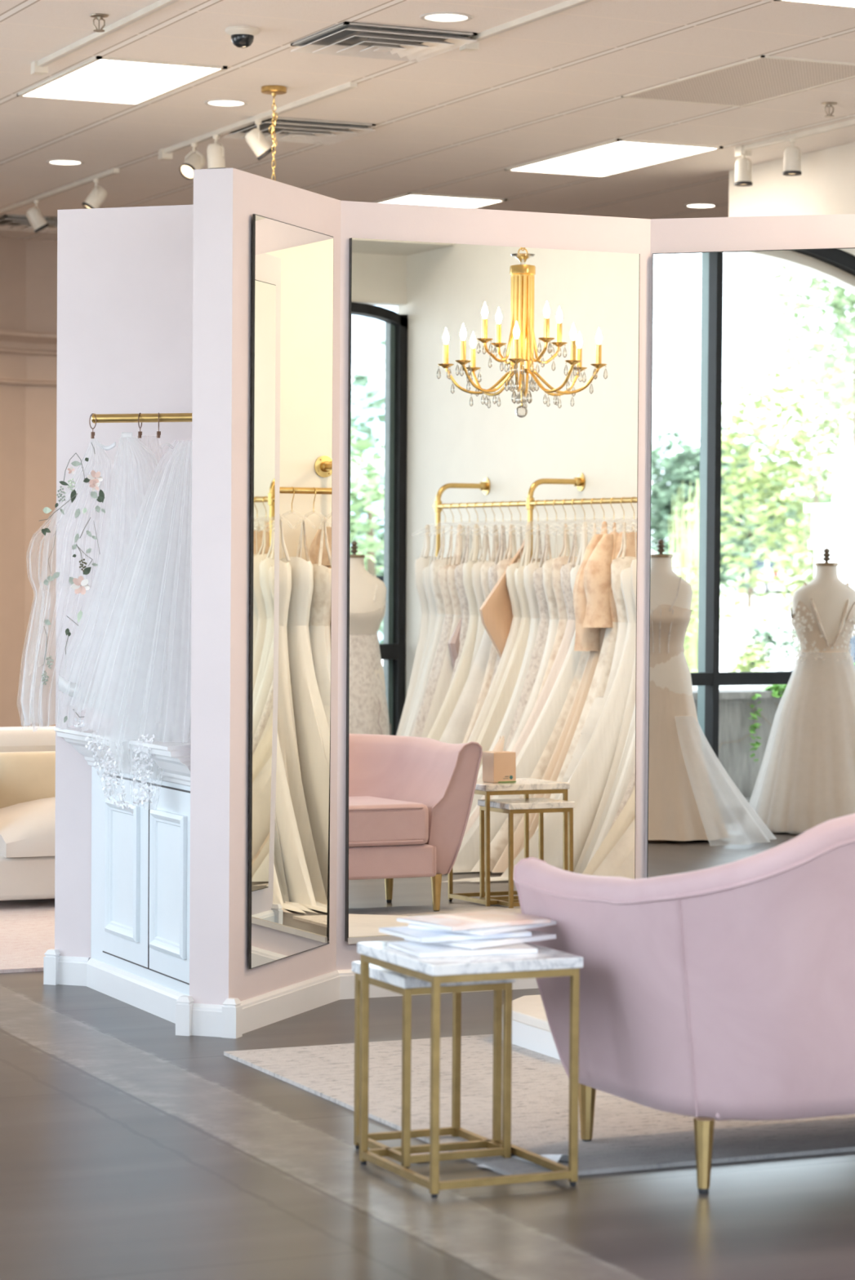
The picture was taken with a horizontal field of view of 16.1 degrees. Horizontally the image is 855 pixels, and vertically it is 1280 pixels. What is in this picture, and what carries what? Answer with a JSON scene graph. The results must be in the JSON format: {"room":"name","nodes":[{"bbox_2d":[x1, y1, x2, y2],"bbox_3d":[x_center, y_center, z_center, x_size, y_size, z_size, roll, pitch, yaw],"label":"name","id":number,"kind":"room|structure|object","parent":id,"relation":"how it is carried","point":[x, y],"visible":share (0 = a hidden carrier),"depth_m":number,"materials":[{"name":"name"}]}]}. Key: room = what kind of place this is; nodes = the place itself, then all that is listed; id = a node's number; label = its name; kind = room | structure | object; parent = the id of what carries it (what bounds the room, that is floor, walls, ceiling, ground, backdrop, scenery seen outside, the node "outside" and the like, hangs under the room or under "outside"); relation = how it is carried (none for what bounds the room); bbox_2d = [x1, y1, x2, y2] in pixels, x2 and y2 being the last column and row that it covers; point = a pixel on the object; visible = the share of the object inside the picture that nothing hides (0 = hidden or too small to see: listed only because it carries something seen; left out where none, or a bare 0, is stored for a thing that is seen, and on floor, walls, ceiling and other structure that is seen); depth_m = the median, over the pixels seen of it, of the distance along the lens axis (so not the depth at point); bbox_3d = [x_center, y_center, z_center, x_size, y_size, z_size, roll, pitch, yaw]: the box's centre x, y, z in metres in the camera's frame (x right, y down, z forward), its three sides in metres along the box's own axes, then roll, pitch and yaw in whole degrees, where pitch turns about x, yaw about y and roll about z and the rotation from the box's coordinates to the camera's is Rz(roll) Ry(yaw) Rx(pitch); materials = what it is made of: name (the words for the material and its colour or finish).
{"room":"clothing store","nodes":[
{"label":"clothing store","id":0,"kind":"room"},
{"bbox_2d":[0,235,57,727],"bbox_3d":[-1.639,-1.068,22.115,9.435,3.620,1.170,-1,2,-34],"label":"wall","id":1,"kind":"structure","parent":0,"point":[28,267],"depth_m":21.74,"materials":[{"name":"beige paint"}]},
{"bbox_2d":[0,328,57,386],"bbox_3d":[-1.516,-2.015,21.948,9.336,0.375,1.127,-1,2,-34],"label":"trim","id":2,"kind":"structure","parent":1,"relation":"attached to","point":[26,357],"depth_m":21.64,"materials":[{"name":"beige paint"}]},
{"bbox_2d":[54,204,193,958],"bbox_3d":[-0.746,-0.126,9.344,0.836,2.415,0.120,1,2,20],"label":"wall","id":3,"kind":"structure","parent":0,"point":[125,274],"depth_m":9.37,"materials":[{"name":"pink paint"}]},
{"bbox_2d":[43,948,89,986],"bbox_3d":[-1.124,1.023,9.436,0.144,0.108,0.043,1,2,20],"label":"baseboard","id":4,"kind":"structure","parent":3,"relation":"attached to","point":[57,969],"depth_m":9.43,"materials":[{"name":"white wood"}]},
{"bbox_2d":[91,413,192,423],"bbox_3d":[-0.786,-0.669,9.168,0.411,0.031,0.214,1,2,20],"label":"rod","id":5,"kind":"object","parent":3,"relation":"attached to","point":[148,417],"visible":0.73,"depth_m":9.08,"materials":[{"name":"gold metal"}]},
{"bbox_2d":[88,413,96,438],"bbox_3d":[-1.013,-0.648,9.154,0.011,0.076,0.048,0,2,-24],"label":"clip","id":6,"kind":"object","parent":5,"relation":"hanging from","point":[92,433],"visible":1,"depth_m":9.15,"materials":[{"name":"brown metal"}]},
{"bbox_2d":[31,440,115,728],"bbox_3d":[-1.095,-0.167,9.148,0.294,0.888,0.146,1,2,16],"label":"veil","id":7,"kind":"object","parent":6,"relation":"hanging from","point":[76,583],"visible":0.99,"depth_m":9.10,"materials":[{"name":"white fabric"}]},
{"bbox_2d":[82,444,191,778],"bbox_3d":[-0.804,-0.084,8.888,0.385,1.017,0.382,1,2,20],"label":"veil","id":8,"kind":"object","parent":5,"relation":"hanging from","point":[153,696],"visible":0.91,"depth_m":8.90,"materials":[{"name":"white fabric"}]},
{"bbox_2d":[137,413,142,438],"bbox_3d":[-0.865,-0.646,9.099,0.012,0.076,0.047,0,1,-6],"label":"clip","id":9,"kind":"object","parent":5,"relation":"hanging from","point":[140,433],"visible":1,"depth_m":9.10,"materials":[{"name":"brown metal"}]},
{"bbox_2d":[58,431,164,718],"bbox_3d":[-0.898,-0.155,9.001,0.393,0.935,0.214,1,2,21],"label":"veil","id":10,"kind":"object","parent":9,"relation":"hanging from","point":[71,689],"visible":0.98,"depth_m":8.99,"materials":[{"name":"white fabric"}]},
{"bbox_2d":[156,412,160,438],"bbox_3d":[-0.807,-0.645,9.077,0.012,0.076,0.047,0,2,-16],"label":"clip","id":11,"kind":"object","parent":5,"relation":"hanging from","point":[158,433],"visible":1,"depth_m":9.07,"materials":[{"name":"brown metal"}]},
{"bbox_2d":[189,168,341,1004],"bbox_3d":[-0.451,-0.111,8.828,0.120,2.415,0.870,1,2,20],"label":"wall","id":12,"kind":"structure","parent":0,"point":[225,200],"depth_m":8.44,"materials":[{"name":"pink paint"}]},
{"bbox_2d":[175,995,223,1037],"bbox_3d":[-0.628,1.052,8.445,0.147,0.108,0.043,1,2,20],"label":"baseboard","id":13,"kind":"structure","parent":12,"relation":"attached to","point":[191,1018],"depth_m":8.44,"materials":[{"name":"white wood"}]},
{"bbox_2d":[222,969,340,1038],"bbox_3d":[-0.409,1.045,8.786,0.043,0.108,0.814,1,2,20],"label":"baseboard","id":14,"kind":"structure","parent":12,"relation":"attached to","point":[239,1017],"depth_m":8.72,"materials":[{"name":"white wood"}]},
{"bbox_2d":[248,213,333,968],"bbox_3d":[-0.393,-0.140,8.790,0.008,2.124,0.616,1,2,19],"label":"wall mirror","id":15,"kind":"object","parent":12,"relation":"attached to","point":[292,353],"visible":1,"depth_m":8.76,"materials":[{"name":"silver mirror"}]},
{"bbox_2d":[0,971,854,1279],"bbox_3d":[2.438,1.063,13.234,16.600,0.120,28.000,0,2,-24],"label":"floor","id":16,"kind":"structure","parent":0,"point":[131,1148],"depth_m":6.38,"materials":[{"name":"concrete"}]},
{"bbox_2d":[0,898,54,973],"bbox_3d":[-0.731,1.009,11.927,3.850,0.012,3.550,0,2,-24],"label":"area rug","id":17,"kind":"object","parent":16,"relation":"on","point":[27,926],"visible":0.02,"depth_m":10.62,"materials":[{"name":"beige carpet"}]},
{"bbox_2d":[0,725,55,900],"bbox_3d":[-0.808,0.660,12.183,2.585,0.600,1.000,0,2,-24],"label":"sofa","id":18,"kind":"object","parent":17,"relation":"on","point":[27,828],"visible":0.07,"depth_m":11.37,"materials":[{"name":"beige fabric"}]},
{"bbox_2d":[0,751,55,808],"bbox_3d":[-1.414,0.570,11.927,0.680,0.261,0.197,0,2,-24],"label":"pillow","id":19,"kind":"object","parent":18,"relation":"on","point":[24,776],"visible":0.28,"depth_m":11.78,"materials":[{"name":"fabric"}]},
{"bbox_2d":[0,796,55,857],"bbox_3d":[-0.738,0.700,12.030,2.135,0.200,0.660,0,2,-24],"label":"seat cushion","id":20,"kind":"object","parent":18,"relation":"on","point":[27,828],"depth_m":11.37,"materials":[{"name":"beige fabric"}]},
{"bbox_2d":[53,727,191,1023],"bbox_3d":[-0.682,0.687,9.068,0.569,0.804,1.097,0,2,-24],"label":"base cabinet","id":21,"kind":"object","parent":16,"relation":"on","point":[140,860],"visible":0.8,"depth_m":8.95,"materials":[{"name":"white paint"}]},
{"bbox_2d":[74,717,155,813],"bbox_3d":[-0.873,0.332,8.745,0.261,0.326,0.196,1,2,20],"label":"bridal headpiece","id":22,"kind":"object","parent":21,"relation":"on","point":[143,755],"visible":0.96,"depth_m":8.67,"materials":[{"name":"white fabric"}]},
{"bbox_2d":[410,1151,448,1155],"bbox_3d":[0.002,1.151,6.762,0.140,0.004,0.100,-1,2,-42],"label":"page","id":23,"kind":"object","parent":16,"relation":"on","point":[442,1151],"visible":0.05,"depth_m":6.78,"materials":[{"name":"white paper"}]},
{"bbox_2d":[351,960,515,1168],"bbox_3d":[0.010,0.942,6.766,0.272,0.424,0.292,0,2,-24],"label":"side table","id":24,"kind":"object","parent":16,"relation":"on","point":[406,985],"visible":0.77,"depth_m":6.69,"materials":[{"name":"gold stone"}]},
{"bbox_2d":[356,940,582,1198],"bbox_3d":[0.087,0.915,6.552,0.354,0.490,0.402,0,2,-24],"label":"side table","id":25,"kind":"object","parent":16,"relation":"on","point":[547,962],"visible":0.76,"depth_m":6.44,"materials":[{"name":"gold stone"}]},
{"bbox_2d":[387,941,537,958],"bbox_3d":[0.074,0.664,6.539,0.270,0.012,0.206,0,2,-20],"label":"magazine","id":26,"kind":"object","parent":25,"relation":"on","point":[419,949],"visible":0.78,"depth_m":6.47,"materials":[{"name":"white paper"}]},
{"bbox_2d":[404,929,555,949],"bbox_3d":[0.115,0.650,6.617,0.206,0.012,0.270,2,2,44],"label":"magazine","id":27,"kind":"object","parent":26,"relation":"on","point":[535,935],"visible":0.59,"depth_m":6.52,"materials":[{"name":"white paper"}]},
{"bbox_2d":[377,925,531,942],"bbox_3d":[0.059,0.637,6.608,0.270,0.012,0.206,0,2,-27],"label":"magazine","id":28,"kind":"object","parent":27,"relation":"on","point":[421,935],"visible":0.66,"depth_m":6.53,"materials":[{"name":"white paper"}]},
{"bbox_2d":[407,920,555,935],"bbox_3d":[0.121,0.625,6.652,0.206,0.010,0.270,2,2,38],"label":"magazine","id":29,"kind":"object","parent":28,"relation":"on","point":[489,931],"visible":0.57,"depth_m":6.56,"materials":[{"name":"white paper"}]},
{"bbox_2d":[395,910,550,930],"bbox_3d":[0.100,0.614,6.637,0.270,0.010,0.206,-1,2,-36],"label":"magazine","id":30,"kind":"object","parent":29,"relation":"on","point":[488,918],"visible":1,"depth_m":6.61,"materials":[{"name":"white paper"}]},
{"bbox_2d":[223,1034,854,1175],"bbox_3d":[1.077,1.128,7.878,2.758,0.010,1.780,0,2,-24],"label":"area rug","id":31,"kind":"object","parent":16,"relation":"on","point":[628,1135],"visible":0.38,"depth_m":7.23,"materials":[{"name":"beige carpet"}]},
{"bbox_2d":[476,1154,568,1169],"bbox_3d":[0.230,1.139,6.652,0.200,0.031,0.150,-1,2,-45],"label":"page","id":32,"kind":"object","parent":31,"relation":"on","point":[555,1157],"visible":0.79,"depth_m":6.63,"materials":[{"name":"white paper"}]},
{"bbox_2d":[502,994,559,1059],"bbox_3d":[0.618,1.061,8.305,0.740,0.094,0.740,0,2,-24],"label":"platform","id":33,"kind":"object","parent":31,"relation":"on","point":[531,1030],"visible":0.13,"depth_m":8.20,"materials":[{"name":"white wood"}]},
{"bbox_2d":[513,813,854,1194],"bbox_3d":[1.301,0.751,6.953,2.106,0.814,0.780,0,2,-24],"label":"settee","id":34,"kind":"object","parent":16,"relation":"on","point":[724,992],"visible":0.92,"depth_m":6.37,"materials":[{"name":"pink fabric"}]},
{"bbox_2d":[0,0,854,240],"bbox_3d":[2.396,-2.706,13.105,16.750,0.180,28.000,0,2,-24],"label":"ceiling","id":35,"kind":"structure","parent":0,"point":[451,122],"depth_m":15.11,"materials":[{"name":"paint"}]},
{"bbox_2d":[0,213,57,232],"bbox_3d":[-2.661,-2.817,20.526,0.621,0.054,0.621,0,2,-24],"label":"ceiling vent","id":36,"kind":"object","parent":35,"relation":"in","point":[7,222],"visible":0.48,"depth_m":20.45,"materials":[{"name":"metal"}]},
{"bbox_2d":[46,216,57,227],"bbox_3d":[-2.519,-2.802,20.262,0.080,0.068,0.080,0,2,-24],"label":"sprinkler","id":37,"kind":"object","parent":35,"relation":"attached to","point":[51,219],"visible":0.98,"depth_m":20.25,"materials":[{"name":"metal"}]},
{"bbox_2d":[0,168,119,214],"bbox_3d":[-2.590,-2.789,19.405,0.064,0.052,3.700,0,2,-24],"label":"track","id":38,"kind":"object","parent":35,"relation":"attached to","point":[114,171],"visible":1,"depth_m":18.65,"materials":[{"name":"white metal"}]},
{"bbox_2d":[26,200,48,233],"bbox_3d":[-2.468,-2.680,19.134,0.144,0.209,0.117,0,2,-24],"label":"track spotlight","id":39,"kind":"object","parent":38,"relation":"hanging from","point":[34,215],"visible":1,"depth_m":19.09,"materials":[{"name":"white metal"}]},
{"bbox_2d":[81,178,106,208],"bbox_3d":[-1.986,-2.648,18.036,0.150,0.209,0.118,0,2,-24],"label":"track spotlight","id":40,"kind":"object","parent":38,"relation":"hanging from","point":[97,196],"visible":0.8,"depth_m":18.00,"materials":[{"name":"white metal"}]},
{"bbox_2d":[45,159,84,165],"bbox_3d":[-2.090,-2.757,17.447,0.224,0.006,0.224,0,2,-24],"label":"recessed light","id":41,"kind":"object","parent":35,"relation":"in","point":[55,162],"visible":1,"depth_m":17.44,"materials":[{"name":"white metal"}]},
{"bbox_2d":[89,13,108,31],"bbox_3d":[-1.382,-2.598,12.728,0.080,0.068,0.080,0,2,-24],"label":"sprinkler","id":42,"kind":"object","parent":35,"relation":"attached to","point":[99,17],"visible":1,"depth_m":12.72,"materials":[{"name":"metal"}]},
{"bbox_2d":[31,0,181,75],"bbox_3d":[-0.764,-2.575,11.697,0.064,0.052,5.050,0,2,-24],"label":"track","id":43,"kind":"object","parent":35,"relation":"attached to","point":[40,67],"visible":1,"depth_m":13.13,"materials":[{"name":"white metal"}]},
{"bbox_2d":[17,55,227,105],"bbox_3d":[-1.476,-2.672,14.464,0.630,0.012,1.260,0,2,-24],"label":"recessed light","id":44,"kind":"object","parent":35,"relation":"in","point":[102,79],"visible":1,"depth_m":14.42,"materials":[{"name":"white plastic"}]},
{"bbox_2d":[204,98,248,106],"bbox_3d":[-1.008,-2.689,15.138,0.224,0.006,0.224,0,2,-24],"label":"recessed light","id":45,"kind":"object","parent":35,"relation":"in","point":[220,102],"visible":1,"depth_m":15.14,"materials":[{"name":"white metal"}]},
{"bbox_2d":[225,26,259,48],"bbox_3d":[-0.798,-2.595,13.038,0.150,0.082,0.150,0,2,-24],"label":"ceiling camera","id":46,"kind":"object","parent":35,"relation":"attached to","point":[242,37],"visible":1,"depth_m":13.00,"materials":[{"name":"white plastic"}]},
{"bbox_2d":[158,81,356,159],"bbox_3d":[-0.919,-2.680,15.701,0.064,0.052,2.730,0,2,-24],"label":"track","id":47,"kind":"object","parent":35,"relation":"attached to","point":[166,153],"visible":1,"depth_m":15.57,"materials":[{"name":"white metal"}]},
{"bbox_2d":[179,142,205,180],"bbox_3d":[-1.274,-2.604,16.442,0.118,0.205,0.162,1,2,23],"label":"track spotlight","id":48,"kind":"object","parent":47,"relation":"hanging from","point":[196,161],"visible":0.91,"depth_m":16.43,"materials":[{"name":"white metal"}]},
{"bbox_2d":[206,134,225,168],"bbox_3d":[-1.126,-2.598,16.143,0.107,0.199,0.107,0,2,-24],"label":"track spotlight","id":49,"kind":"object","parent":47,"relation":"hanging from","point":[215,151],"visible":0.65,"depth_m":16.10,"materials":[{"name":"white metal"}]},
{"bbox_2d":[244,119,274,160],"bbox_3d":[-0.864,-2.576,15.579,0.150,0.209,0.119,0,2,-24],"label":"track spotlight","id":50,"kind":"object","parent":47,"relation":"hanging from","point":[256,140],"visible":0.97,"depth_m":15.54,"materials":[{"name":"white metal"}]},
{"bbox_2d":[261,84,286,180],"bbox_3d":[-0.749,-1.823,14.655,0.641,1.710,0.641,0,1,-5],"label":"chandelier","id":51,"kind":"object","parent":35,"relation":"hanging from","point":[273,90],"visible":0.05,"depth_m":14.63,"materials":[{"name":"gold metal"}]},
{"bbox_2d":[222,116,375,145],"bbox_3d":[-0.682,-2.685,15.991,0.621,0.054,0.621,0,2,-24],"label":"ceiling vent","id":52,"kind":"object","parent":35,"relation":"in","point":[294,130],"visible":0.95,"depth_m":15.90,"materials":[{"name":"metal"}]},
{"bbox_2d":[290,21,476,62],"bbox_3d":[-0.195,-2.610,13.246,0.621,0.054,0.621,0,2,-24],"label":"ceiling vent","id":53,"kind":"object","parent":35,"relation":"in","point":[346,38],"visible":1,"depth_m":13.20,"materials":[{"name":"metal"}]},
{"bbox_2d":[373,192,506,208],"bbox_3d":[-0.071,-2.794,19.520,0.680,0.012,1.280,0,2,-24],"label":"recessed light","id":54,"kind":"object","parent":35,"relation":"in","point":[410,198],"visible":0.4,"depth_m":19.14,"materials":[{"name":"white plastic"}]},
{"bbox_2d":[419,12,472,22],"bbox_3d":[0.079,-2.619,12.711,0.224,0.006,0.224,0,2,-24],"label":"recessed light","id":55,"kind":"object","parent":35,"relation":"in","point":[440,17],"visible":1,"depth_m":12.71,"materials":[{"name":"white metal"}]},
{"bbox_2d":[459,0,594,52],"bbox_3d":[0.903,-2.562,11.643,0.064,0.052,3.570,0,2,-24],"label":"track","id":56,"kind":"object","parent":35,"relation":"attached to","point":[565,6],"visible":0.92,"depth_m":12.73,"materials":[{"name":"white metal"}]},
{"bbox_2d":[504,138,722,177],"bbox_3d":[1.036,-2.723,17.102,0.650,0.012,1.400,0,2,-24],"label":"recessed light","id":57,"kind":"object","parent":35,"relation":"in","point":[617,156],"visible":1,"depth_m":17.04,"materials":[{"name":"white plastic"}]},
{"bbox_2d":[683,203,718,208],"bbox_3d":[1.750,-2.780,19.349,0.224,0.006,0.224,0,2,-24],"label":"recessed light","id":58,"kind":"object","parent":35,"relation":"in","point":[692,205],"visible":1,"depth_m":19.33,"materials":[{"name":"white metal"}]},
{"bbox_2d":[621,55,854,106],"bbox_3d":[1.537,-2.650,14.364,0.676,0.009,1.340,0,2,-24],"label":"ceiling vent","id":59,"kind":"object","parent":35,"relation":"in","point":[760,78],"visible":1,"depth_m":14.34,"materials":[{"name":"metal"}]},
{"bbox_2d":[734,118,854,156],"bbox_3d":[2.729,-2.621,14.414,0.064,0.052,4.900,0,2,-24],"label":"track","id":60,"kind":"object","parent":35,"relation":"attached to","point":[738,149],"visible":1,"depth_m":16.11,"materials":[{"name":"white metal"}]},
{"bbox_2d":[733,149,751,186],"bbox_3d":[1.732,-2.592,16.577,0.099,0.194,0.100,1,2,16],"label":"track spotlight","id":61,"kind":"object","parent":60,"relation":"hanging from","point":[743,166],"visible":1,"depth_m":16.54,"materials":[{"name":"white metal"}]},
{"bbox_2d":[782,137,800,176],"bbox_3d":[1.944,-2.578,16.113,0.099,0.194,0.100,1,2,16],"label":"track spotlight","id":62,"kind":"object","parent":60,"relation":"hanging from","point":[792,154],"visible":1,"depth_m":16.08,"materials":[{"name":"white metal"}]},
{"bbox_2d":[773,0,854,8],"bbox_3d":[2.001,-2.576,11.731,0.670,0.012,1.420,0,2,-24],"label":"recessed light","id":63,"kind":"object","parent":35,"relation":"in","point":[837,3],"visible":1,"depth_m":12.28,"materials":[{"name":"white plastic"}]},
{"bbox_2d":[792,0,854,6],"bbox_3d":[2.001,-2.578,11.731,0.626,0.005,1.376,0,2,-24],"label":"diffuser","id":64,"kind":"object","parent":63,"relation":"attached to","point":[820,2],"depth_m":12.29,"materials":[{"name":"white plastic"}]},
{"bbox_2d":[820,102,836,117],"bbox_3d":[1.994,-2.634,15.013,0.080,0.068,0.080,0,2,-24],"label":"sprinkler","id":65,"kind":"object","parent":35,"relation":"attached to","point":[828,104],"visible":1,"depth_m":15.00,"materials":[{"name":"metal"}]},
{"bbox_2d":[336,200,650,969],"bbox_3d":[0.188,-0.121,9.412,1.157,2.415,0.127,0,2,-24],"label":"wall","id":66,"kind":"structure","parent":0,"point":[358,220],"depth_m":9.31,"materials":[{"name":"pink paint"}]},
{"bbox_2d":[336,968,537,999],"bbox_3d":[0.208,1.044,9.380,1.057,0.088,0.016,0,2,-24],"label":"baseboard","id":67,"kind":"structure","parent":66,"relation":"attached to","point":[347,987],"depth_m":9.20,"materials":[{"name":"white wood"}]},
{"bbox_2d":[344,237,639,944],"bbox_3d":[0.212,-0.148,9.343,0.988,2.134,0.029,0,2,-24],"label":"wall mirror","id":68,"kind":"object","parent":66,"relation":"attached to","point":[493,405],"visible":0.95,"depth_m":9.33,"materials":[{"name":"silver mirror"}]},
{"bbox_2d":[644,213,854,878],"bbox_3d":[1.092,-0.117,9.495,0.800,2.415,0.120,1,2,20],"label":"wall","id":69,"kind":"structure","parent":0,"point":[811,231],"depth_m":9.46,"materials":[{"name":"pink paint"}]},
{"bbox_2d":[646,247,854,878],"bbox_3d":[1.030,-0.149,9.443,0.693,2.129,0.017,1,2,20],"label":"wall mirror","id":70,"kind":"object","parent":69,"relation":"attached to","point":[751,677],"visible":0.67,"depth_m":9.44,"materials":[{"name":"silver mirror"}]},
{"bbox_2d":[728,142,854,217],"bbox_3d":[3.150,-0.844,14.811,0.180,3.620,6.380,0,2,-24],"label":"wall","id":71,"kind":"structure","parent":0,"point":[825,184],"depth_m":16.88,"materials":[{"name":"beige paint"}]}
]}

